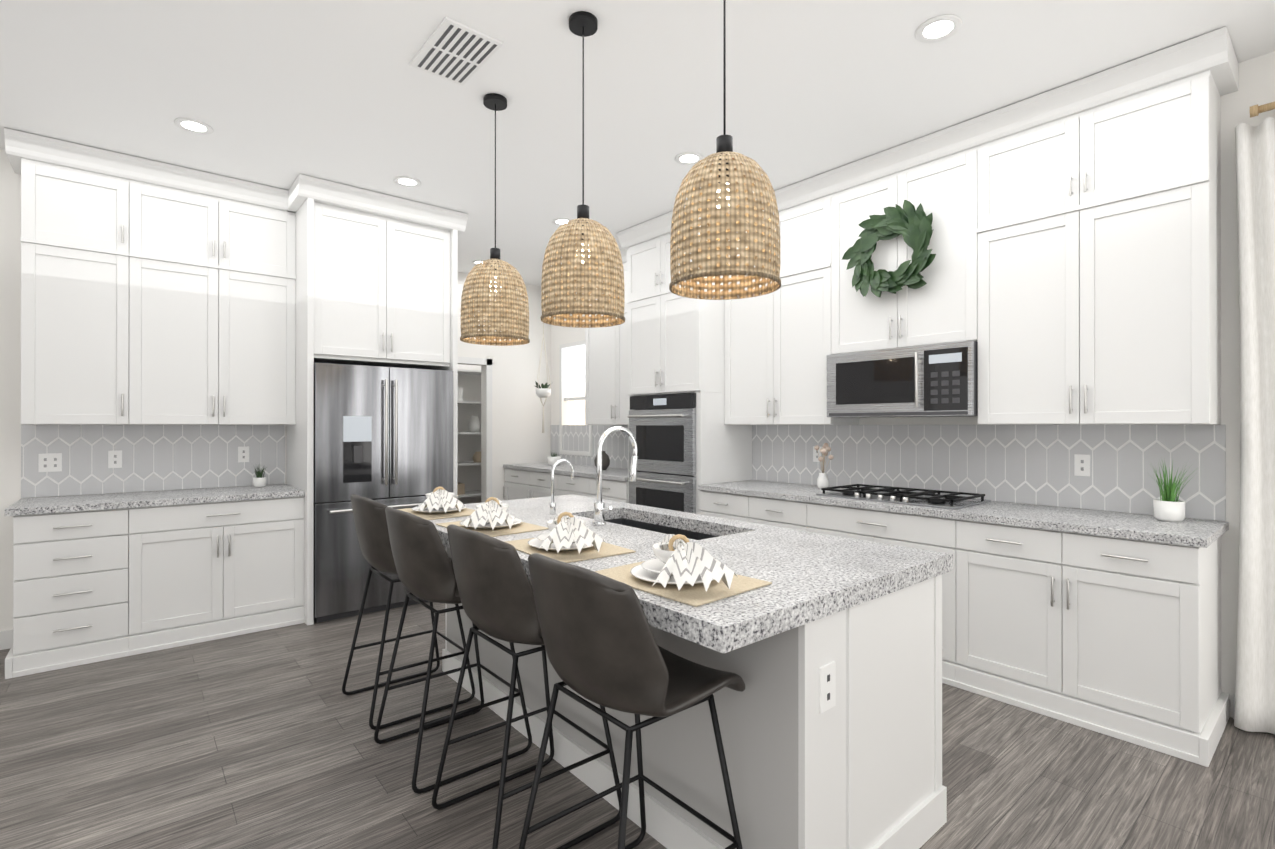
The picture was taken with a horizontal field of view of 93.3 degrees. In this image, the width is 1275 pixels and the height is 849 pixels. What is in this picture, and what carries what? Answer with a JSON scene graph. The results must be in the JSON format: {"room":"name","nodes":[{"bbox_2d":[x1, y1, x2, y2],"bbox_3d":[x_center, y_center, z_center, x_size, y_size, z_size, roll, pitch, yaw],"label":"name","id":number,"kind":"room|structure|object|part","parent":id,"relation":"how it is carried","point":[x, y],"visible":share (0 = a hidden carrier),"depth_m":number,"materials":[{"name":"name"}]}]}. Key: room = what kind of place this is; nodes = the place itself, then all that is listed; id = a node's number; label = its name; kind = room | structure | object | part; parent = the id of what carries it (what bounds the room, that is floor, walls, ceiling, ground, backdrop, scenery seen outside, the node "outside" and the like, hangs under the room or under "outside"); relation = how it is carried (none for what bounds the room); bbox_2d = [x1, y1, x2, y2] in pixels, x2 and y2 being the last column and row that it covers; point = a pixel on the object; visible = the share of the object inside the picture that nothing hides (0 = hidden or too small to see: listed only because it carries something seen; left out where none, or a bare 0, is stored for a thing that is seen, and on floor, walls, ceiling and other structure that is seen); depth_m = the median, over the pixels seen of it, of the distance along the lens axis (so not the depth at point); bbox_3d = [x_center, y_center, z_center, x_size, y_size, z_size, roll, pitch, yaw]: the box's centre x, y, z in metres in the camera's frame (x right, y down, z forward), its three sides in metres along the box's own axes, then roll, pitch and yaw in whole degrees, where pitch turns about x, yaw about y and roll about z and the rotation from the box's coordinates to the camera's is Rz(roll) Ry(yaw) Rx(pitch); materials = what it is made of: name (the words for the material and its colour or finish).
{"room":"kitchen","nodes":[
{"label":"kitchen","id":0,"kind":"room"},
{"bbox_2d":[0,149,286,630],"bbox_3d":[-4.614,-0.155,3.139,7.100,3.050,0.120,0,0,-40],"label":"wall","id":1,"kind":"structure","parent":0,"point":[10,338],"depth_m":3.69,"materials":[{"name":"white paint"}]},
{"bbox_2d":[0,629,12,649],"bbox_3d":[-5.550,1.314,2.261,4.540,0.110,0.017,0,0,-40],"label":"baseboard","id":2,"kind":"structure","parent":1,"relation":"attached to","point":[6,639],"depth_m":3.68,"materials":[{"name":"white wood"}]},
{"bbox_2d":[38,453,61,471],"bbox_3d":[-3.711,0.241,3.806,0.106,0.116,0.005,0,0,-40],"label":"electrical outlet","id":3,"kind":"object","parent":1,"relation":"attached to","point":[49,462],"depth_m":3.80,"materials":[{"name":"white plastic"}]},
{"bbox_2d":[16,132,143,424],"bbox_3d":[-3.475,-0.837,3.789,0.540,1.674,0.349,0,0,-40],"label":"upper cabinet","id":4,"kind":"object","parent":1,"relation":"attached to","point":[82,237],"depth_m":3.65,"materials":[{"name":"white wood"}]},
{"bbox_2d":[108,450,121,467],"bbox_3d":[-3.474,0.231,4.005,0.070,0.116,0.005,0,0,-40],"label":"electrical outlet","id":5,"kind":"object","parent":1,"relation":"attached to","point":[114,457],"depth_m":4.00,"materials":[{"name":"white plastic"}]},
{"bbox_2d":[21,425,284,497],"bbox_3d":[-3.268,0.229,4.187,1.430,0.454,0.007,0,0,-40],"label":"wall tile","id":6,"kind":"structure","parent":1,"relation":"attached to","point":[164,457],"depth_m":4.12,"materials":[{"name":"grey tile"}]},
{"bbox_2d":[144,160,299,427],"bbox_3d":[-2.981,-0.836,4.205,0.990,1.674,0.349,0,0,-40],"label":"upper cabinet","id":7,"kind":"object","parent":1,"relation":"attached to","point":[160,294],"depth_m":4.09,"materials":[{"name":"white wood"}]},
{"bbox_2d":[238,446,248,461],"bbox_3d":[-2.923,0.222,4.468,0.070,0.116,0.005,0,0,-40],"label":"electrical outlet","id":8,"kind":"object","parent":1,"relation":"attached to","point":[243,452],"depth_m":4.47,"materials":[{"name":"white plastic"}]},
{"bbox_2d":[300,180,451,369],"bbox_3d":[-2.086,-1.067,4.741,0.990,1.210,0.679,0,0,-40],"label":"upper cabinet","id":9,"kind":"object","parent":1,"relation":"attached to","point":[376,271],"depth_m":4.42,"materials":[{"name":"white wood"}]},
{"bbox_2d":[457,364,480,503],"bbox_3d":[-2.767,-0.149,7.841,2.020,3.050,0.100,0,0,-40],"label":"wall","id":10,"kind":"structure","parent":0,"point":[469,446],"depth_m":8.16,"materials":[{"name":"white paint"}]},
{"bbox_2d":[458,272,550,501],"bbox_3d":[-1.872,-0.150,6.777,2.020,3.050,0.120,0,0,-40],"label":"wall","id":11,"kind":"structure","parent":0,"point":[519,436],"depth_m":7.07,"materials":[{"name":"white paint"}]},
{"bbox_2d":[458,357,491,499],"bbox_3d":[-2.042,0.314,6.545,1.000,2.120,0.015,0,0,-40],"label":"door frame","id":12,"kind":"structure","parent":11,"relation":"attached to","point":[467,360],"depth_m":6.83,"materials":[{"name":"white wood"}]},
{"bbox_2d":[0,602,1274,848],"bbox_3d":[-2.013,1.393,1.614,9.120,0.050,10.800,0,0,-40],"label":"floor","id":13,"kind":"structure","parent":0,"point":[260,740],"depth_m":2.39,"materials":[{"name":"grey wood"}]},
{"bbox_2d":[8,504,143,678],"bbox_3d":[-3.382,0.933,3.677,0.540,0.874,0.638,0,0,-40],"label":"base cabinet","id":14,"kind":"object","parent":13,"relation":"on","point":[78,573],"depth_m":3.43,"materials":[{"name":"white wood"}]},
{"bbox_2d":[144,492,307,652],"bbox_3d":[-2.865,0.934,4.111,0.930,0.874,0.638,0,0,-40],"label":"base cabinet","id":15,"kind":"object","parent":13,"relation":"on","point":[214,569],"depth_m":3.87,"materials":[{"name":"white wood"}]},
{"bbox_2d":[4,484,303,515],"bbox_3d":[-3.058,0.476,3.943,1.438,0.038,0.648,0,0,-40],"label":"countertop","id":16,"kind":"structure","parent":15,"relation":"on","point":[111,500],"depth_m":3.77,"materials":[{"name":"grey stone"}]},
{"bbox_2d":[251,464,266,486],"bbox_3d":[-2.748,0.365,4.397,0.120,0.183,0.164,0,0,-40],"label":"plant","id":17,"kind":"object","parent":16,"relation":"on","point":[259,480],"visible":1,"depth_m":4.37,"materials":[{"name":"green plant"}]},
{"bbox_2d":[314,363,452,622],"bbox_3d":[-2.037,0.472,4.681,0.980,1.800,0.771,0,0,-40],"label":"fridge","id":18,"kind":"object","parent":13,"relation":"on","point":[383,435],"visible":0.77,"depth_m":4.33,"materials":[{"name":"silver metal"}]},
{"bbox_2d":[342,494,474,729],"bbox_3d":[-1.147,0.852,3.009,0.506,1.033,0.498,0,0,-40],"label":"stool","id":19,"kind":"object","parent":13,"relation":"on","point":[371,525],"visible":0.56,"depth_m":2.81,"materials":[{"name":"leather"}]},
{"bbox_3d":[-1.146,1.046,3.010,0.502,0.646,0.473,0,0,-40],"label":"frame","id":20,"kind":"part","parent":19,"relation":"part of","materials":[{"name":"black metal"}]},
{"bbox_2d":[374,507,531,793],"bbox_3d":[-0.783,0.852,2.544,0.506,1.033,0.498,0,0,-40],"label":"stool","id":21,"kind":"object","parent":13,"relation":"on","point":[424,566],"visible":0.77,"depth_m":2.33,"materials":[{"name":"leather"}]},
{"bbox_2d":[457,369,480,497],"bbox_3d":[-2.548,0.336,7.659,1.880,2.080,0.440,0,0,-40],"label":"shelf","id":22,"kind":"object","parent":13,"relation":"on","point":[474,424],"visible":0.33,"depth_m":7.80,"materials":[{"name":"white wood"}]},
{"bbox_2d":[503,467,530,499],"bbox_3d":[-1.102,0.937,6.930,0.638,0.874,0.624,0,0,-40],"label":"base cabinet","id":23,"kind":"object","parent":13,"relation":"on","point":[518,480],"depth_m":6.74,"materials":[{"name":"white wood"}]},
{"bbox_2d":[503,463,629,478],"bbox_3d":[-0.585,0.479,6.308,0.648,0.038,2.243,0,0,-40],"label":"countertop","id":24,"kind":"structure","parent":23,"relation":"on","point":[610,473],"depth_m":6.15,"materials":[{"name":"grey stone"}]},
{"bbox_2d":[548,451,560,465],"bbox_3d":[-0.936,0.365,6.767,0.147,0.188,0.147,0,0,-40],"label":"plant","id":25,"kind":"object","parent":24,"relation":"on","point":[553,458],"visible":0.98,"depth_m":6.71,"materials":[{"name":"green plant"}]},
{"bbox_2d":[594,451,609,469],"bbox_3d":[-0.357,0.363,6.078,0.158,0.190,0.160,0,0,-40],"label":"decorative vase","id":26,"kind":"object","parent":24,"relation":"on","point":[605,461],"visible":0.67,"depth_m":6.03,"materials":[{"name":"grey"}]},
{"bbox_2d":[432,524,620,848],"bbox_3d":[-0.388,0.851,2.106,0.506,1.033,0.498,0,0,-40],"label":"stool","id":27,"kind":"object","parent":13,"relation":"on","point":[495,589],"visible":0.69,"depth_m":1.90,"materials":[{"name":"leather"}]},
{"bbox_3d":[-0.386,1.045,2.107,0.502,0.646,0.473,0,0,-40],"label":"frame","id":28,"kind":"part","parent":27,"relation":"part of","materials":[{"name":"black metal"}]},
{"bbox_2d":[531,471,558,497],"bbox_3d":[-0.759,0.937,6.523,0.638,0.874,0.679,0,0,-40],"label":"base cabinet","id":29,"kind":"object","parent":13,"relation":"on","point":[540,480],"depth_m":6.31,"materials":[{"name":"white wood"}]},
{"bbox_2d":[559,471,590,496],"bbox_3d":[-0.399,0.936,6.094,0.638,0.874,0.679,0,0,-40],"label":"base cabinet","id":30,"kind":"object","parent":13,"relation":"on","point":[580,485],"depth_m":5.86,"materials":[{"name":"white wood"}]},
{"bbox_2d":[591,475,628,502],"bbox_3d":[-0.058,0.936,5.689,0.638,0.874,0.618,0,0,-40],"label":"base cabinet","id":31,"kind":"object","parent":13,"relation":"on","point":[612,489],"depth_m":5.40,"materials":[{"name":"white wood"}]},
{"bbox_2d":[519,553,744,848],"bbox_3d":[-0.023,0.851,1.641,0.506,1.033,0.498,0,0,-40],"label":"stool","id":32,"kind":"object","parent":13,"relation":"on","point":[603,648],"visible":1,"depth_m":1.45,"materials":[{"name":"leather"}]},
{"bbox_3d":[-0.022,1.044,1.642,0.502,0.646,0.473,0,0,-40],"label":"frame","id":33,"kind":"part","parent":32,"relation":"part of","materials":[{"name":"black metal"}]},
{"bbox_2d":[442,550,952,848],"bbox_3d":[-0.012,0.941,2.713,0.826,0.857,2.363,0,0,-40],"label":"kitchen island","id":34,"kind":"object","parent":13,"relation":"on","point":[827,648],"depth_m":1.82,"materials":[{"name":"white wood"}]},
{"bbox_2d":[429,500,880,653],"bbox_3d":[-0.307,0.482,2.468,0.690,0.058,2.370,0,0,-40],"label":"island countertop","id":35,"kind":"structure","parent":34,"relation":"on","point":[798,590],"depth_m":1.68,"materials":[{"name":"grey stone"}]},
{"bbox_2d":[397,486,474,519],"bbox_3d":[-1.027,0.386,3.110,0.340,0.134,0.450,0,0,-40],"label":"place setting","id":36,"kind":"object","parent":35,"relation":"on","point":[442,503],"visible":1,"depth_m":2.97,"materials":[{"name":"white fabric"}]},
{"bbox_2d":[436,497,547,536],"bbox_3d":[-0.656,0.385,2.651,0.360,0.134,0.449,0,0,-40],"label":"place setting","id":37,"kind":"object","parent":35,"relation":"on","point":[491,518],"visible":1,"depth_m":2.53,"materials":[{"name":"white fabric"}]},
{"bbox_2d":[505,512,635,562],"bbox_3d":[-0.273,0.385,2.201,0.341,0.134,0.445,0,0,-37],"label":"place setting","id":38,"kind":"object","parent":35,"relation":"on","point":[569,537],"visible":1,"depth_m":2.08,"materials":[{"name":"white fabric"}]},
{"bbox_2d":[594,534,771,606],"bbox_3d":[0.105,0.384,1.750,0.361,0.134,0.453,0,0,-40],"label":"place setting","id":39,"kind":"object","parent":35,"relation":"on","point":[686,571],"visible":1,"depth_m":1.63,"materials":[{"name":"white fabric"}]},
{"bbox_2d":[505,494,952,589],"bbox_3d":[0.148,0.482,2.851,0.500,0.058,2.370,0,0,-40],"label":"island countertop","id":40,"kind":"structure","parent":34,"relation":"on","point":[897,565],"depth_m":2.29,"materials":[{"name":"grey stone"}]},
{"bbox_2d":[609,514,716,537],"bbox_3d":[0.075,0.604,2.829,0.360,0.210,0.930,0,0,-40],"label":"sink","id":41,"kind":"object","parent":40,"relation":"in","point":[665,527],"depth_m":3.03,"materials":[{"name":"black metal"}]},
{"bbox_2d":[696,487,754,522],"bbox_3d":[0.881,0.934,4.572,0.638,0.874,0.532,0,0,-40],"label":"base cabinet","id":42,"kind":"object","parent":13,"relation":"on","point":[734,505],"depth_m":4.37,"materials":[{"name":"white wood"}]},
{"bbox_2d":[755,495,814,531],"bbox_3d":[1.167,0.934,4.232,0.638,0.874,0.594,0,0,-40],"label":"base cabinet","id":43,"kind":"object","parent":13,"relation":"on","point":[798,514],"depth_m":3.98,"materials":[{"name":"white wood"}]},
{"bbox_2d":[815,503,970,691],"bbox_3d":[1.612,0.933,3.702,0.638,0.874,1.029,0,0,-40],"label":"base cabinet","id":44,"kind":"object","parent":13,"relation":"on","point":[950,534],"depth_m":3.21,"materials":[{"name":"white wood"}]},
{"bbox_2d":[971,519,1226,766],"bbox_3d":[2.188,0.932,3.017,0.638,0.874,0.999,0,0,-40],"label":"base cabinet","id":45,"kind":"object","parent":13,"relation":"on","point":[1116,636],"depth_m":2.70,"materials":[{"name":"white wood"}]},
{"bbox_2d":[699,479,1228,546],"bbox_3d":[1.614,0.475,3.693,0.648,0.038,2.823,0,0,-40],"label":"countertop","id":46,"kind":"structure","parent":45,"relation":"on","point":[1206,532],"depth_m":3.02,"materials":[{"name":"grey stone"}]},
{"bbox_2d":[814,443,833,488],"bbox_3d":[1.317,0.293,4.244,0.134,0.327,0.164,0,0,-40],"label":"flower vase","id":47,"kind":"object","parent":46,"relation":"on","point":[822,480],"visible":0.98,"depth_m":4.22,"materials":[{"name":"white ceramic"}]},
{"bbox_2d":[816,484,990,509],"bbox_3d":[1.612,0.432,3.702,0.500,0.046,0.850,0,0,-40],"label":"cooktop","id":48,"kind":"object","parent":46,"relation":"in","point":[907,496],"visible":1,"depth_m":3.57,"materials":[{"name":"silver metal"}]},
{"bbox_2d":[1147,458,1196,521],"bbox_3d":[2.527,0.302,2.837,0.219,0.304,0.244,0,0,-40],"label":"plant","id":49,"kind":"object","parent":46,"relation":"on","point":[1168,507],"visible":1,"depth_m":2.82,"materials":[{"name":"green plant"}]},
{"bbox_2d":[0,0,1274,285],"bbox_3d":[-2.013,-1.722,1.618,9.120,0.080,10.800,0,0,-40],"label":"ceiling","id":50,"kind":"structure","parent":0,"point":[282,94],"depth_m":2.97,"materials":[{"name":"white paint"}]},
{"bbox_2d":[174,118,213,134],"bbox_3d":[-2.492,-1.675,3.384,0.179,0.009,0.179,0,0,5],"label":"recessed light","id":51,"kind":"object","parent":50,"relation":"in","point":[187,124],"depth_m":3.38,"materials":[{"name":"white plastic"}]},
{"bbox_2d":[394,176,420,187],"bbox_3d":[-1.588,-1.674,4.157,0.179,0.009,0.179,0,0,5],"label":"recessed light","id":52,"kind":"object","parent":50,"relation":"in","point":[404,181],"depth_m":4.15,"materials":[{"name":"white plastic"}]},
{"bbox_2d":[410,16,502,85],"bbox_3d":[-0.825,-1.673,2.721,0.260,0.012,0.420,0,0,-40],"label":"ceiling vent","id":53,"kind":"object","parent":50,"relation":"in","point":[454,51],"visible":1,"depth_m":2.69,"materials":[{"name":"white metal"}]},
{"bbox_2d":[472,260,486,264],"bbox_3d":[-1.621,-1.671,6.232,0.179,0.009,0.179,0,0,5],"label":"recessed light","id":54,"kind":"object","parent":50,"relation":"in","point":[476,262],"depth_m":6.18,"materials":[{"name":"white"}]},
{"bbox_2d":[460,93,529,345],"bbox_3d":[-0.734,-1.054,3.110,0.350,1.249,0.350,0,0,-40],"label":"pendant light","id":55,"kind":"object","parent":50,"relation":"hanging from","point":[505,315],"visible":1,"depth_m":2.99,"materials":[{"name":"wicker"}]},
{"bbox_2d":[534,286,552,432],"bbox_3d":[-1.069,-0.790,6.843,0.250,1.769,0.238,0,0,-40],"label":"hanging planter","id":56,"kind":"object","parent":50,"relation":"hanging from","point":[544,391],"visible":0.94,"depth_m":6.81,"materials":[{"name":"beige ceramic"}]},
{"bbox_2d":[552,218,570,225],"bbox_3d":[-0.616,-1.673,4.974,0.179,0.009,0.179,0,0,5],"label":"recessed light","id":57,"kind":"object","parent":50,"relation":"in","point":[558,221],"depth_m":4.95,"materials":[{"name":"white plastic"}]},
{"bbox_2d":[541,11,624,327],"bbox_3d":[-0.226,-1.055,2.506,0.350,1.249,0.350,0,0,-40],"label":"pendant light","id":58,"kind":"object","parent":50,"relation":"hanging from","point":[590,268],"visible":1,"depth_m":2.39,"materials":[{"name":"wicker"}]},
{"bbox_2d":[675,152,702,164],"bbox_3d":[0.325,-1.674,3.793,0.179,0.009,0.179,0,0,5],"label":"recessed light","id":59,"kind":"object","parent":50,"relation":"in","point":[685,158],"depth_m":3.78,"materials":[{"name":"white plastic"}]},
{"bbox_2d":[669,0,780,299],"bbox_3d":[0.276,-1.056,1.908,0.350,1.249,0.350,0,0,-40],"label":"pendant light","id":60,"kind":"object","parent":50,"relation":"hanging from","point":[714,248],"visible":1,"depth_m":1.78,"materials":[{"name":"wicker"}]},
{"bbox_2d":[915,14,961,42],"bbox_3d":[1.276,-1.676,2.554,0.179,0.009,0.179,0,0,5],"label":"recessed light","id":61,"kind":"object","parent":50,"relation":"in","point":[939,28],"depth_m":2.55,"materials":[{"name":"white plastic"}]},
{"bbox_2d":[551,51,1274,717],"bbox_3d":[1.431,-0.153,4.511,0.120,3.050,10.800,0,0,-40],"label":"wall","id":62,"kind":"structure","parent":0,"point":[1255,79],"depth_m":2.82,"materials":[{"name":"white paint"}]},
{"bbox_2d":[559,340,591,455],"bbox_3d":[-0.676,-0.300,6.986,0.120,1.306,0.656,0,0,-40],"label":"window","id":63,"kind":"structure","parent":62,"relation":"in","point":[572,383],"depth_m":7.13,"materials":[{"name":"white glass"}]},
{"bbox_2d":[584,247,629,426],"bbox_3d":[-0.080,-0.834,5.942,0.349,1.674,1.029,0,0,-40],"label":"upper cabinet","id":64,"kind":"object","parent":62,"relation":"attached to","point":[605,404],"depth_m":5.97,"materials":[{"name":"white wood"}]},
{"bbox_2d":[623,207,722,398],"bbox_3d":[0.428,-0.960,5.121,0.629,1.424,0.879,0,0,-40],"label":"upper cabinet","id":65,"kind":"object","parent":62,"relation":"attached to","point":[673,343],"depth_m":4.89,"materials":[{"name":"white wood"}]},
{"bbox_2d":[627,393,695,513],"bbox_3d":[0.379,0.343,5.078,0.666,1.170,0.778,0,0,-40],"label":"double oven","id":66,"kind":"object","parent":65,"relation":"in","point":[662,429],"visible":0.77,"depth_m":4.85,"materials":[{"name":"silver metal"}]},
{"bbox_2d":[723,175,858,426],"bbox_3d":[1.143,-0.836,4.487,0.349,1.674,1.010,0,0,-40],"label":"upper cabinet","id":67,"kind":"object","parent":62,"relation":"attached to","point":[775,343],"depth_m":4.30,"materials":[{"name":"white wood"}]},
{"bbox_2d":[813,446,821,461],"bbox_3d":[1.344,0.222,4.504,0.005,0.116,0.070,0,0,-40],"label":"electrical outlet","id":68,"kind":"object","parent":62,"relation":"attached to","point":[815,453],"depth_m":4.51,"materials":[{"name":"white plastic"}]},
{"bbox_2d":[551,425,1225,520],"bbox_3d":[0.851,0.230,5.101,0.007,0.454,5.940,0,0,-40],"label":"wall tile","id":69,"kind":"structure","parent":62,"relation":"attached to","point":[1029,464],"depth_m":3.54,"materials":[{"name":"grey tile"}]},
{"bbox_2d":[827,123,962,354],"bbox_3d":[1.723,-1.069,3.798,0.349,1.210,0.910,0,0,-40],"label":"upper cabinet","id":70,"kind":"object","parent":62,"relation":"attached to","point":[928,172],"depth_m":3.67,"materials":[{"name":"white wood"}]},
{"bbox_2d":[842,200,935,296],"bbox_3d":[1.520,-1.058,3.663,0.087,0.562,0.591,0,0,-40],"label":"wreath","id":71,"kind":"object","parent":70,"relation":"attached to","point":[910,224],"visible":1,"depth_m":3.62,"materials":[{"name":"green plant"}]},
{"bbox_2d":[827,340,977,417],"bbox_3d":[1.679,-0.255,3.760,0.454,0.412,0.900,0,0,-40],"label":"microwave","id":72,"kind":"object","parent":70,"relation":"attached to","point":[936,380],"visible":1,"depth_m":3.58,"materials":[{"name":"silver metal"}]},
{"bbox_2d":[1074,454,1089,475],"bbox_3d":[2.400,0.220,3.249,0.005,0.116,0.070,0,0,-40],"label":"electrical outlet","id":73,"kind":"object","parent":62,"relation":"attached to","point":[1081,463],"depth_m":3.25,"materials":[{"name":"white plastic"}]},
{"bbox_2d":[963,31,1226,424],"bbox_3d":[2.299,-0.837,3.113,0.349,1.674,0.999,0,0,-40],"label":"upper cabinet","id":74,"kind":"object","parent":62,"relation":"attached to","point":[1071,273],"depth_m":2.91,"materials":[{"name":"white wood"}]},
{"bbox_2d":[1233,694,1234,718],"bbox_3d":[3.814,1.313,1.568,0.017,0.110,3.230,0,0,-40],"label":"baseboard","id":75,"kind":"structure","parent":62,"relation":"attached to","point":[1233,694],"depth_m":2.80,"materials":[{"name":"white"}]},
{"bbox_2d":[1250,101,1274,117],"bbox_3d":[3.535,-1.402,1.817,0.125,0.070,2.365,0,0,-40],"label":"curtain rod","id":76,"kind":"object","parent":62,"relation":"attached to","point":[1255,110],"visible":1,"depth_m":2.67,"materials":[{"name":"brown wood"}]},
{"bbox_2d":[1234,117,1274,734],"bbox_3d":[3.057,0.007,2.328,0.120,2.700,1.068,0,0,-40],"label":"curtain","id":77,"kind":"object","parent":76,"relation":"hanging from","point":[1255,658],"visible":1,"depth_m":2.67,"materials":[{"name":"fabric"}]}
]}

